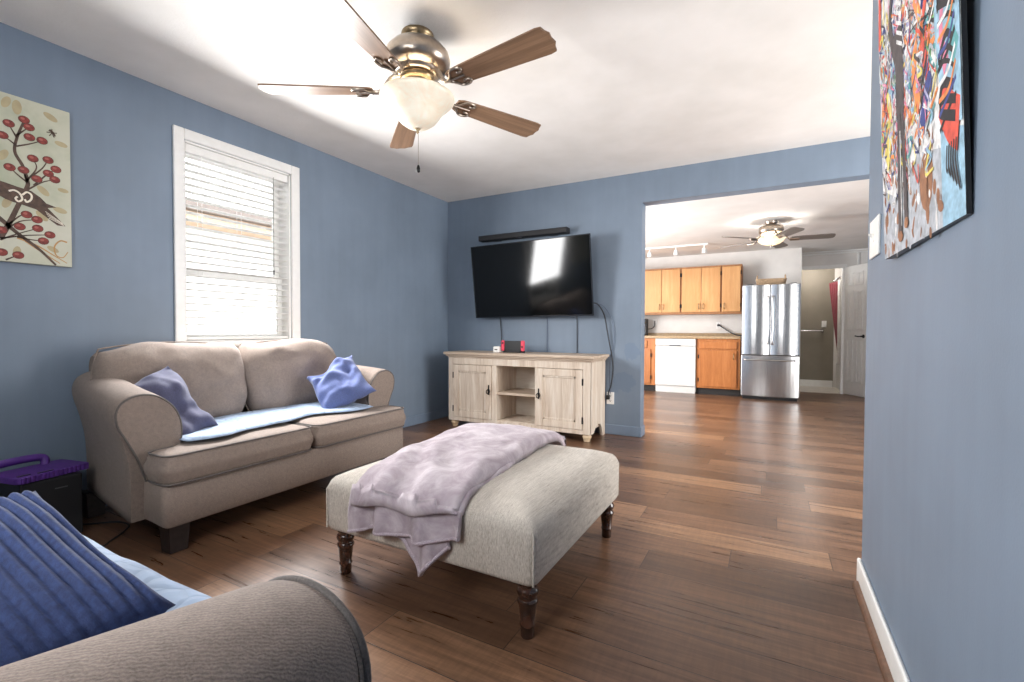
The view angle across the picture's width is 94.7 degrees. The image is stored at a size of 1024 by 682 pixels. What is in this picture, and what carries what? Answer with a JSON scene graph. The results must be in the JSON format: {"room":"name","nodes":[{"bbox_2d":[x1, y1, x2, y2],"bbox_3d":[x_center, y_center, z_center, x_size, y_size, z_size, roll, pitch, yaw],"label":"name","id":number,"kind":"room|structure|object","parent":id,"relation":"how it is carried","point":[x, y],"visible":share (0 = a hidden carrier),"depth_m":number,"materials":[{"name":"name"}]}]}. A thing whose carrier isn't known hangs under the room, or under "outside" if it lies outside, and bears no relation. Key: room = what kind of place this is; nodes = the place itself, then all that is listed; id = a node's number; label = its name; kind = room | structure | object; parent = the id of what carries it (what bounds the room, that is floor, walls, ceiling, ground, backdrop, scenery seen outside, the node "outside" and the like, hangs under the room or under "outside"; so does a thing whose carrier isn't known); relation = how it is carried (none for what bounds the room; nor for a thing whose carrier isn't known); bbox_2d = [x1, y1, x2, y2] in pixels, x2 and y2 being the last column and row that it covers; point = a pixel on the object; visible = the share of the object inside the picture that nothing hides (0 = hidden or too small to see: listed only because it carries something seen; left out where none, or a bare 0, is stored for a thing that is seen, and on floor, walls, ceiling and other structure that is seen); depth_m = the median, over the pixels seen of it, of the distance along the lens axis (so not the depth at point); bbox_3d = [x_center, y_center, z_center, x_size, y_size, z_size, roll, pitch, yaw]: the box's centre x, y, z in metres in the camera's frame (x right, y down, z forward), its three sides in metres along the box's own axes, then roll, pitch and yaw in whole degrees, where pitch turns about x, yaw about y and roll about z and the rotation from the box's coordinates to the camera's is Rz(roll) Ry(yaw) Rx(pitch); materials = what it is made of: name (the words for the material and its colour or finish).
{"room":"living room","nodes":[
{"label":"living room","id":0,"kind":"room"},
{"bbox_2d":[0,22,447,489],"bbox_3d":[-1.981,-0.317,3.309,0.200,2.440,5.123,1,1,29],"label":"wall","id":1,"kind":"structure","parent":0,"point":[374,247],"depth_m":2.77,"materials":[{"name":"blue paint"}]},
{"bbox_2d":[0,91,71,267],"bbox_3d":[-2.494,-0.776,2.108,0.032,0.798,0.791,1,1,29],"label":"painting","id":2,"kind":"object","parent":1,"relation":"attached to","point":[35,177],"visible":1,"depth_m":2.33},
{"bbox_2d":[172,125,300,347],"bbox_3d":[-1.935,-0.615,3.322,0.240,1.436,0.920,1,1,29],"label":"window","id":3,"kind":"structure","parent":1,"relation":"in","point":[292,299],"depth_m":3.35,"materials":[{"name":"white paint"}]},
{"bbox_2d":[185,143,287,339],"bbox_3d":[-1.907,-0.632,3.301,0.072,1.240,0.718,1,1,29],"label":"window blind","id":4,"kind":"object","parent":3,"relation":"attached to","point":[192,152],"visible":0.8,"depth_m":3.27,"materials":[{"name":"white plastic"}]},
{"bbox_2d":[106,408,447,505],"bbox_3d":[-1.889,0.857,3.288,0.014,0.095,4.833,1,1,29],"label":"baseboard","id":5,"kind":"structure","parent":1,"relation":"attached to","point":[410,421],"depth_m":5.04,"materials":[{"name":"blue paint"}]},
{"bbox_2d":[0,0,872,201],"bbox_3d":[0.455,-1.548,1.916,5.777,0.100,5.053,1,1,29],"label":"ceiling","id":6,"kind":"structure","parent":0,"point":[628,86],"depth_m":2.66,"materials":[{"name":"paint"}]},
{"bbox_2d":[258,0,556,172],"bbox_3d":[-0.440,-1.172,2.292,1.444,0.675,1.464,1,1,29],"label":"ceiling fan","id":7,"kind":"object","parent":6,"relation":"hanging from","point":[418,61],"visible":1,"depth_m":2.21,"materials":[{"name":"brown wood"}]},
{"bbox_2d":[81,386,883,681],"bbox_3d":[1.822,0.929,4.493,5.777,0.084,10.800,1,1,29],"label":"floor","id":8,"kind":"structure","parent":0,"point":[733,548],"depth_m":1.96,"materials":[{"name":"brown wood"}]},
{"bbox_2d":[0,471,82,532],"bbox_3d":[-2.214,0.776,2.217,0.272,0.302,0.215,1,1,29],"label":"subwoofer","id":9,"kind":"object","parent":8,"relation":"on","point":[63,492],"visible":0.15,"depth_m":2.18,"materials":[{"name":"black plastic"}]},
{"bbox_2d":[0,454,88,484],"bbox_3d":[-2.204,0.581,2.193,0.229,0.082,0.296,1,1,16],"label":"tablet case","id":10,"kind":"object","parent":9,"relation":"on","point":[46,469],"visible":1,"depth_m":2.18,"materials":[{"name":"purple plastic"}]},
{"bbox_2d":[83,521,129,546],"bbox_3d":[-1.956,0.901,2.223,0.229,0.054,0.450,-1,2,-35],"label":"cord","id":11,"kind":"object","parent":8,"relation":"on","point":[128,524],"visible":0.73,"depth_m":2.37,"materials":[{"name":"rubber"}]},
{"bbox_2d":[0,575,371,681],"bbox_3d":[-1.062,0.516,0.669,1.735,0.921,0.910,1,1,29],"label":"sofa","id":12,"kind":"object","parent":8,"relation":"on","point":[285,628],"visible":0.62,"depth_m":0.45,"materials":[{"name":"beige fabric"}]},
{"bbox_2d":[83,535,211,612],"bbox_3d":[-1.061,0.515,0.878,1.350,0.059,0.607,1,1,29],"label":"seat pad","id":13,"kind":"object","parent":12,"relation":"on","point":[181,595],"visible":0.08,"depth_m":0.96,"materials":[{"name":"blue fabric"}]},
{"bbox_2d":[0,490,175,666],"bbox_3d":[-0.836,0.422,0.668,0.443,0.271,0.437,1,1,29],"label":"throw pillow","id":14,"kind":"object","parent":13,"relation":"on","point":[57,589],"visible":0.87,"depth_m":0.71,"materials":[{"name":"blue fabric"}]},
{"bbox_2d":[72,339,405,554],"bbox_3d":[-1.511,0.455,2.867,0.975,0.921,1.695,1,1,29],"label":"sofa","id":15,"kind":"object","parent":8,"relation":"on","point":[140,467],"visible":0.84,"depth_m":2.41,"materials":[{"name":"beige fabric"}]},
{"bbox_2d":[90,342,246,417],"bbox_3d":[-1.886,0.249,2.655,0.315,0.495,0.757,1,1,29],"label":"cushion","id":16,"kind":"object","parent":15,"relation":"on","point":[214,375],"depth_m":2.64,"materials":[{"name":"beige fabric"}]},
{"bbox_2d":[144,423,312,484],"bbox_3d":[-1.610,0.545,2.490,0.784,0.142,0.770,1,1,29],"label":"seat cushion","id":17,"kind":"object","parent":15,"relation":"on","point":[175,462],"depth_m":2.22,"materials":[{"name":"beige fabric"}]},
{"bbox_2d":[179,402,372,440],"bbox_3d":[-1.420,0.445,2.803,0.556,0.025,1.175,1,1,29],"label":"seat pad","id":18,"kind":"object","parent":15,"relation":"on","point":[230,424],"visible":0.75,"depth_m":2.71,"materials":[{"name":"fabric"}]},
{"bbox_2d":[134,366,217,434],"bbox_3d":[-1.711,0.337,2.360,0.326,0.409,0.269,0,1,0],"label":"throw pillow","id":19,"kind":"object","parent":18,"relation":"on","point":[166,383],"visible":0.56,"depth_m":2.35,"materials":[{"name":"blue fabric"}]},
{"bbox_2d":[306,355,376,408],"bbox_3d":[-1.160,0.290,3.190,0.392,0.374,0.306,1,2,40],"label":"throw pillow","id":20,"kind":"object","parent":18,"relation":"on","point":[343,383],"visible":0.98,"depth_m":3.12,"materials":[{"name":"fabric"}]},
{"bbox_2d":[238,339,336,410],"bbox_3d":[-1.536,0.237,3.294,0.316,0.505,0.770,1,1,29],"label":"cushion","id":21,"kind":"object","parent":15,"relation":"on","point":[274,374],"depth_m":3.10,"materials":[{"name":"beige fabric"}]},
{"bbox_2d":[291,406,405,446],"bbox_3d":[-1.246,0.532,3.156,0.784,0.142,0.773,1,1,29],"label":"seat cushion","id":22,"kind":"object","parent":15,"relation":"on","point":[340,429],"depth_m":2.91,"materials":[{"name":"beige fabric"}]},
{"bbox_2d":[326,444,618,639],"bbox_3d":[-0.116,0.719,2.088,0.938,0.437,0.950,1,1,29],"label":"ottoman","id":23,"kind":"object","parent":8,"relation":"on","point":[519,524],"visible":0.71,"depth_m":1.66,"materials":[{"name":"beige fabric"}]},
{"bbox_2d":[347,423,565,576],"bbox_3d":[-0.177,0.618,2.127,0.522,0.367,1.128,1,1,26],"label":"throw blanket","id":24,"kind":"object","parent":23,"relation":"on","point":[419,495],"visible":1,"depth_m":1.72,"materials":[{"name":"fabric"}]},
{"bbox_2d":[443,350,608,441],"bbox_3d":[0.108,0.499,4.660,1.608,0.765,0.457,1,1,29],"label":"media console","id":25,"kind":"object","parent":8,"relation":"on","point":[557,392],"visible":1,"depth_m":4.47,"materials":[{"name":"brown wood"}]},
{"bbox_2d":[493,346,501,351],"bbox_3d":[-0.146,0.084,4.728,0.070,0.060,0.063,1,1,29],"label":"box","id":26,"kind":"object","parent":25,"relation":"on","point":[495,348],"visible":0.98,"depth_m":4.71,"materials":[{"name":"white plastic"}]},
{"bbox_2d":[501,340,524,352],"bbox_3d":[0.015,0.055,4.657,0.252,0.122,0.071,1,1,29],"label":"game console","id":27,"kind":"object","parent":25,"relation":"on","point":[506,346],"visible":1,"depth_m":4.64,"materials":[{"name":"black plastic"}]},
{"bbox_2d":[497,388,534,396],"bbox_3d":[0.130,0.508,4.665,0.413,0.023,0.399,1,1,29],"label":"shelf","id":28,"kind":"object","parent":25,"relation":"attached to","point":[526,392],"depth_m":4.61,"materials":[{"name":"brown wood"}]},
{"bbox_2d":[644,338,657,390],"bbox_3d":[2.176,0.379,8.107,0.672,0.868,0.650,1,1,29],"label":"base cabinet","id":29,"kind":"object","parent":8,"relation":"on","point":[649,343],"visible":0.21,"depth_m":7.74,"materials":[{"name":"orange wood"}]},
{"bbox_2d":[644,333,741,338],"bbox_3d":[2.736,-0.090,7.808,1.928,0.087,0.630,1,1,29],"label":"countertop","id":30,"kind":"structure","parent":29,"relation":"on","point":[650,335],"depth_m":7.69,"materials":[{"name":"beige laminate"}]},
{"bbox_2d":[645,319,647,335],"bbox_3d":[2.234,-0.242,8.176,0.190,0.292,0.300,1,1,29],"label":"coffee maker","id":31,"kind":"object","parent":30,"relation":"on","point":[646,320],"visible":0.21,"depth_m":8.14,"materials":[{"name":"black plastic"}]},
{"bbox_2d":[655,338,696,393],"bbox_3d":[2.747,0.391,7.793,0.615,0.862,0.622,1,1,29],"label":"dishwasher","id":32,"kind":"object","parent":8,"relation":"on","point":[675,358],"visible":0.98,"depth_m":7.53,"materials":[{"name":"white metal"}]},
{"bbox_2d":[696,339,741,395],"bbox_3d":[3.297,0.397,7.496,0.620,0.868,0.650,1,1,29],"label":"base cabinet","id":33,"kind":"object","parent":8,"relation":"on","point":[718,361],"visible":0.91,"depth_m":7.24,"materials":[{"name":"orange wood"}]},
{"bbox_2d":[741,283,800,401],"bbox_3d":[3.848,0.009,7.032,0.730,1.668,0.851,1,1,29],"label":"refrigerator","id":34,"kind":"object","parent":8,"relation":"on","point":[770,351],"visible":1,"depth_m":6.72,"materials":[{"name":"silver metal"}]},
{"bbox_2d":[756,274,786,284],"bbox_3d":[3.793,-0.883,6.902,0.402,0.173,0.202,1,1,29],"label":"wicker basket","id":35,"kind":"object","parent":34,"relation":"on","point":[769,281],"visible":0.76,"depth_m":6.83,"materials":[{"name":"beige wicker"}]},
{"bbox_2d":[835,363,839,388],"bbox_3d":[5.822,0.613,7.745,0.755,0.436,0.830,1,1,29],"label":"bathtub","id":36,"kind":"object","parent":8,"relation":"on","point":[837,365],"visible":0.18,"depth_m":8.03,"materials":[{"name":"white paint"}]},
{"bbox_2d":[448,136,869,426],"bbox_3d":[1.682,-0.322,4.149,5.427,2.440,0.140,1,1,29],"label":"wall","id":37,"kind":"structure","parent":0,"point":[612,210],"depth_m":4.47,"materials":[{"name":"blue paint"}]},
{"bbox_2d":[478,227,569,242],"bbox_3d":[0.114,-1.079,4.832,1.000,0.063,0.136,1,1,29],"label":"soundbar","id":38,"kind":"object","parent":37,"relation":"attached to","point":[560,230],"visible":1,"depth_m":4.76,"materials":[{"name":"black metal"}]},
{"bbox_2d":[471,233,593,317],"bbox_3d":[0.199,-0.616,4.745,1.342,0.757,0.251,1,1,31],"label":"television","id":39,"kind":"object","parent":37,"relation":"attached to","point":[547,277],"visible":1,"depth_m":4.64,"materials":[{"name":"black plastic"}]},
{"bbox_2d":[577,320,577,352],"bbox_3d":[0.637,-0.076,4.625,0.011,0.440,0.022,1,1,29],"label":"cable","id":40,"kind":"object","parent":39,"relation":"hanging from","point":[577,320],"visible":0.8,"depth_m":4.63,"materials":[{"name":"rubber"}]},
{"bbox_2d":[594,302,613,394],"bbox_3d":[0.844,0.081,4.472,0.236,0.898,0.038,0,1,5],"label":"power cable","id":41,"kind":"object","parent":39,"relation":"hanging from","point":[594,302],"visible":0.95,"depth_m":4.46,"materials":[{"name":"rubber"}]},
{"bbox_2d":[448,408,644,437],"bbox_3d":[0.266,0.829,4.937,2.189,0.095,0.154,1,1,29],"label":"baseboard","id":42,"kind":"structure","parent":37,"relation":"attached to","point":[622,430],"depth_m":4.43,"materials":[{"name":"blue paint"}]},
{"bbox_2d":[547,317,547,351],"bbox_3d":[0.359,-0.071,4.789,0.012,0.420,0.012,1,1,29],"label":"cable cover","id":43,"kind":"object","parent":37,"relation":"attached to","point":[547,317],"visible":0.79,"depth_m":4.79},
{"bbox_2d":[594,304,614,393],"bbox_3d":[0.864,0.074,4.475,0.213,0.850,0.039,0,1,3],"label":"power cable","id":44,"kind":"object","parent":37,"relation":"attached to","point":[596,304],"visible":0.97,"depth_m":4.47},
{"bbox_2d":[607,392,613,403],"bbox_3d":[0.937,0.543,4.488,0.072,0.116,0.010,1,1,29],"label":"wall outlet","id":45,"kind":"object","parent":37,"relation":"attached to","point":[611,400],"visible":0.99,"depth_m":4.48,"materials":[{"name":"white plastic"}]},
{"bbox_2d":[645,248,801,395],"bbox_3d":[2.986,-0.325,8.396,3.652,2.270,0.650,1,1,29],"label":"wall","id":46,"kind":"structure","parent":0,"point":[776,263],"depth_m":7.71,"materials":[{"name":"white paint"}]},
{"bbox_2d":[645,268,681,314],"bbox_3d":[2.579,-0.832,8.034,0.616,0.773,0.350,1,1,29],"label":"upper cabinet","id":47,"kind":"object","parent":46,"relation":"attached to","point":[662,286],"visible":0.91,"depth_m":7.90,"materials":[{"name":"brown wood"}]},
{"bbox_2d":[648,333,741,335],"bbox_3d":[2.882,-0.115,8.075,1.928,0.047,0.020,1,1,29],"label":"backsplash","id":48,"kind":"structure","parent":46,"relation":"attached to","point":[660,334],"depth_m":7.96,"materials":[{"name":"beige laminate"}]},
{"bbox_2d":[681,265,721,314],"bbox_3d":[3.117,-0.824,7.740,0.610,0.773,0.350,1,1,29],"label":"upper cabinet","id":49,"kind":"object","parent":46,"relation":"attached to","point":[701,286],"visible":0.99,"depth_m":7.62,"materials":[{"name":"brown wood"}]},
{"bbox_2d":[721,264,742,313],"bbox_3d":[3.514,-0.818,7.524,0.293,0.773,0.350,1,1,29],"label":"upper cabinet","id":50,"kind":"object","parent":46,"relation":"attached to","point":[732,275],"visible":0.97,"depth_m":7.40,"materials":[{"name":"brown wood"}]},
{"bbox_2d":[802,248,867,393],"bbox_3d":[5.495,-0.293,7.327,1.773,2.270,0.125,1,1,29],"label":"door frame","id":51,"kind":"structure","parent":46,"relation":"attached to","point":[842,266],"depth_m":7.43,"materials":[{"name":"white paint"}]},
{"bbox_2d":[645,179,868,257],"bbox_3d":[2.801,-1.548,6.219,5.777,0.270,4.607,1,1,29],"label":"ceiling","id":52,"kind":"structure","parent":0,"point":[841,209],"depth_m":5.42,"materials":[{"name":"paint"}]},
{"bbox_2d":[645,243,707,256],"bbox_3d":[2.305,-1.367,7.220,1.300,0.141,0.086,1,1,29],"label":"track light","id":53,"kind":"object","parent":52,"relation":"attached to","point":[704,250],"visible":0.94,"depth_m":7.09,"materials":[{"name":"white paint"}]},
{"bbox_2d":[720,220,835,247],"bbox_3d":[3.052,-1.242,5.484,1.194,0.308,1.211,1,1,29],"label":"ceiling fan","id":54,"kind":"object","parent":52,"relation":"hanging from","point":[773,234],"visible":1,"depth_m":5.38,"materials":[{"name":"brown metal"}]},
{"bbox_2d":[800,269,834,386],"bbox_3d":[5.295,-0.320,8.555,0.900,2.270,0.100,1,1,29],"label":"wall","id":55,"kind":"structure","parent":0,"point":[816,347],"depth_m":8.42,"materials":[{"name":"beige paint"}]},
{"bbox_2d":[800,379,832,386],"bbox_3d":[5.306,0.754,8.505,0.795,0.116,0.015,1,1,29],"label":"baseboard","id":56,"kind":"structure","parent":55,"relation":"attached to","point":[818,383],"depth_m":8.42,"materials":[{"name":"white paint"}]},
{"bbox_2d":[802,250,867,266],"bbox_3d":[5.500,-0.293,7.338,1.775,2.270,0.100,1,1,29],"label":"wall","id":57,"kind":"structure","parent":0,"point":[850,259],"depth_m":7.47,"materials":[{"name":"white paint"}]},
{"bbox_2d":[833,268,841,386],"bbox_3d":[5.877,-0.300,7.742,0.900,2.270,0.970,1,1,29],"label":"wall","id":58,"kind":"structure","parent":0,"point":[838,270],"depth_m":8.29,"materials":[{"name":"white paint"}]},
{"bbox_2d":[843,263,867,397],"bbox_3d":[5.212,-0.160,7.179,0.089,1.985,0.450,0,1,-1],"label":"door","id":59,"kind":"structure","parent":58,"relation":"in","point":[855,316],"depth_m":7.17,"materials":[{"name":"white paint"}]},
{"bbox_2d":[862,0,1023,681],"bbox_3d":[0.774,-0.247,0.602,0.115,2.440,2.707,1,1,29],"label":"wall","id":60,"kind":"structure","parent":0,"point":[943,519],"depth_m":0.92,"materials":[{"name":"blue paint"}]},
{"bbox_2d":[852,581,893,681],"bbox_3d":[0.691,0.962,0.654,0.018,0.019,2.677,1,1,29],"label":"trim","id":61,"kind":"structure","parent":60,"relation":"attached to","point":[886,673],"depth_m":1.50,"materials":[{"name":"wood"}]},
{"bbox_2d":[868,214,880,259],"bbox_3d":[1.284,-0.367,1.679,0.023,0.136,0.156,1,1,29],"label":"light switch","id":62,"kind":"object","parent":60,"relation":"attached to","point":[875,225],"visible":1,"depth_m":1.65,"materials":[{"name":"white plastic"}]},
{"bbox_2d":[857,558,910,681],"bbox_3d":[0.767,0.924,0.638,0.129,0.095,2.721,1,1,29],"label":"baseboard","id":63,"kind":"structure","parent":60,"relation":"attached to","point":[896,666],"depth_m":1.45,"materials":[{"name":"white paint"}]},
{"bbox_2d":[878,0,971,258],"bbox_3d":[0.976,-0.756,1.149,0.063,1.056,0.622,1,1,29],"label":"canvas","id":64,"kind":"object","parent":60,"relation":"attached to","point":[924,69],"visible":1,"depth_m":1.08,"materials":[{"name":"multicoloured fabric"}]},
{"label":"outside","id":65,"kind":"structure","parent":0,"visible":0},
{"bbox_3d":[-13.726,1.319,9.792,26.563,0.200,44.000,1,1,29],"label":"ground","id":66,"kind":"structure","parent":65,"visible":0},
{"bbox_2d":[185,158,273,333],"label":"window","id":67,"kind":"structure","parent":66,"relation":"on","point":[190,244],"depth_m":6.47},
{"bbox_3d":[5.468,-1.032,7.911,0.064,0.078,0.840,1,1,29],"label":"curtain rod","id":68,"kind":"object","parent":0,"visible":0},
{"bbox_2d":[829,281,837,347],"bbox_3d":[5.488,-0.403,8.014,0.064,1.201,0.548,1,1,19],"label":"shower curtain","id":69,"kind":"object","parent":68,"relation":"hanging from","point":[833,286],"visible":0.52,"depth_m":7.96,"materials":[{"name":"red fabric"}]},
{"bbox_2d":[837,279,840,364],"bbox_3d":[5.355,-0.307,7.725,0.026,1.380,0.301,1,1,29],"label":"liner","id":70,"kind":"object","parent":68,"relation":"hanging from","point":[839,281],"visible":0.97,"depth_m":7.64,"materials":[{"name":"white fabric"}]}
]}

